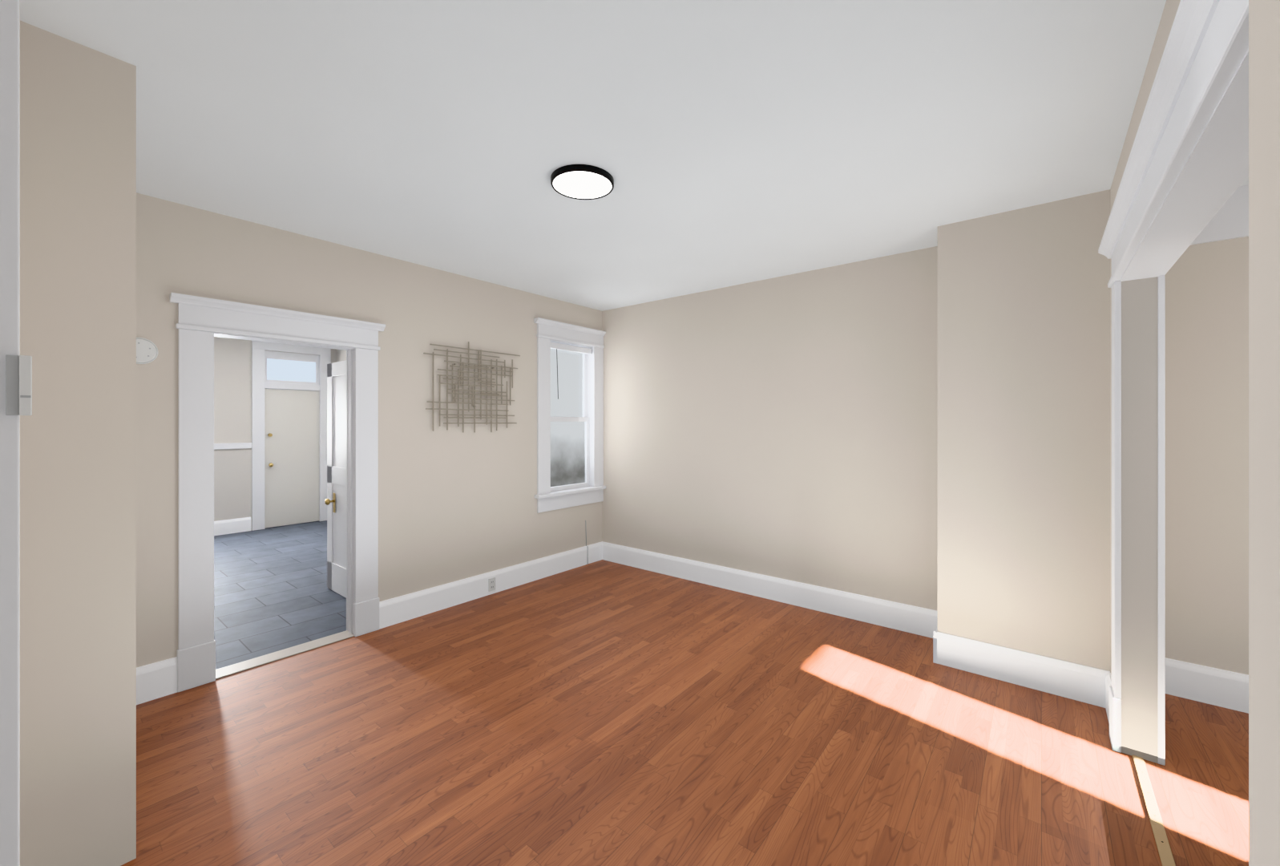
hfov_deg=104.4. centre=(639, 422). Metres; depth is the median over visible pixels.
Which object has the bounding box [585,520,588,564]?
cord
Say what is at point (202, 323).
door frame
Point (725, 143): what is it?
ceiling
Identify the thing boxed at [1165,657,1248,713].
baseboard
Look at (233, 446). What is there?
trim
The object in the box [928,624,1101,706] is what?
baseboard
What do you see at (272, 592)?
floor
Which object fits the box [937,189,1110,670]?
wall
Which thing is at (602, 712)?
floor
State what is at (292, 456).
front door
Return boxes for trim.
[0,0,19,865]
[214,442,252,449]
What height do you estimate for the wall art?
0.755 m
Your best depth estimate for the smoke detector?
2.64 m
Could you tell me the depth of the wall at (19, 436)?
1.39 m
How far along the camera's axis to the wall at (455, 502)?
3.71 m
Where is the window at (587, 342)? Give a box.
[533,317,605,512]
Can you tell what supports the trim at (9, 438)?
attached to the wall at (19, 436)
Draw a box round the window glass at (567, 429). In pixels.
[550,348,585,486]
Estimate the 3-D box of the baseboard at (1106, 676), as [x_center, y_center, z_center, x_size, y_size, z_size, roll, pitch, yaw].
[2.328,1.390,2.449,0.020,0.190,0.275,0,0,39]
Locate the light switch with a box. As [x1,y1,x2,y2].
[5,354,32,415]
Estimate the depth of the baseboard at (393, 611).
4.19 m
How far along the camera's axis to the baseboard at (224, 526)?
6.65 m
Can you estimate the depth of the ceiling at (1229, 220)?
2.57 m
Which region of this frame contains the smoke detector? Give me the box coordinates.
[136,337,158,363]
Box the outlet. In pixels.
[488,577,495,591]
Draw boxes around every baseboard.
[136,656,177,704]
[214,516,250,535]
[379,541,601,629]
[601,541,937,637]
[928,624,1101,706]
[931,614,937,627]
[1101,669,1111,722]
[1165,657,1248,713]
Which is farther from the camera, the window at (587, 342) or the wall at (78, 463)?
the window at (587, 342)
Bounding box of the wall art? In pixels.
[423,341,520,432]
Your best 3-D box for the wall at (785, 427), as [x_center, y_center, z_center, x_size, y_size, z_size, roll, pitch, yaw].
[2.924,0.135,2.837,8.420,2.700,0.200,0,0,39]
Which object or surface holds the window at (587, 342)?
in the wall at (455, 502)
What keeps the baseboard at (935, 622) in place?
attached to the wall at (1023, 429)
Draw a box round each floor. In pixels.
[121,559,1248,865]
[214,520,346,669]
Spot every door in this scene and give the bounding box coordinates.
[264,388,319,528]
[324,359,346,597]
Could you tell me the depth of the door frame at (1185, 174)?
2.15 m
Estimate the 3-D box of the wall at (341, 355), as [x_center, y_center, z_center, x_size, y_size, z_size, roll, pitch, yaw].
[-2.861,0.135,6.236,4.610,2.700,0.100,0,0,39]
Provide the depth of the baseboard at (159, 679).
2.67 m
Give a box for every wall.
[19,0,20,865]
[20,20,136,865]
[136,192,601,666]
[214,336,335,530]
[335,349,346,362]
[601,236,1248,674]
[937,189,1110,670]
[1110,0,1279,865]
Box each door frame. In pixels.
[169,292,385,691]
[251,340,331,530]
[1098,0,1248,765]
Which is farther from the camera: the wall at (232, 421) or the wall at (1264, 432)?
the wall at (232, 421)
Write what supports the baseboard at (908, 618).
attached to the wall at (785, 427)
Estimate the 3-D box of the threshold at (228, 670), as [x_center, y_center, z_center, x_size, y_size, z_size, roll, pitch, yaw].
[-2.272,1.482,3.197,0.137,0.007,0.765,0,0,39]
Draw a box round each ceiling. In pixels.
[20,0,1248,310]
[1190,184,1248,245]
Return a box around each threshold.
[215,629,354,678]
[1132,754,1175,865]
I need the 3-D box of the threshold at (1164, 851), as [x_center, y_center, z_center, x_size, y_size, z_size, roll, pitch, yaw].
[1.428,1.482,1.237,0.035,0.007,2.480,0,0,39]
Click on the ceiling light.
(582, 181)
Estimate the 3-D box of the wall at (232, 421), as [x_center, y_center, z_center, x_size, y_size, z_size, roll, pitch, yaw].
[-5.988,0.135,6.192,0.200,2.700,4.100,0,0,39]
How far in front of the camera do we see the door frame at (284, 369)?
7.10 m
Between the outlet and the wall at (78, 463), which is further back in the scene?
the outlet
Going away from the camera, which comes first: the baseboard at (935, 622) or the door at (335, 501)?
the baseboard at (935, 622)
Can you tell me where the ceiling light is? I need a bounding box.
[550,164,613,199]

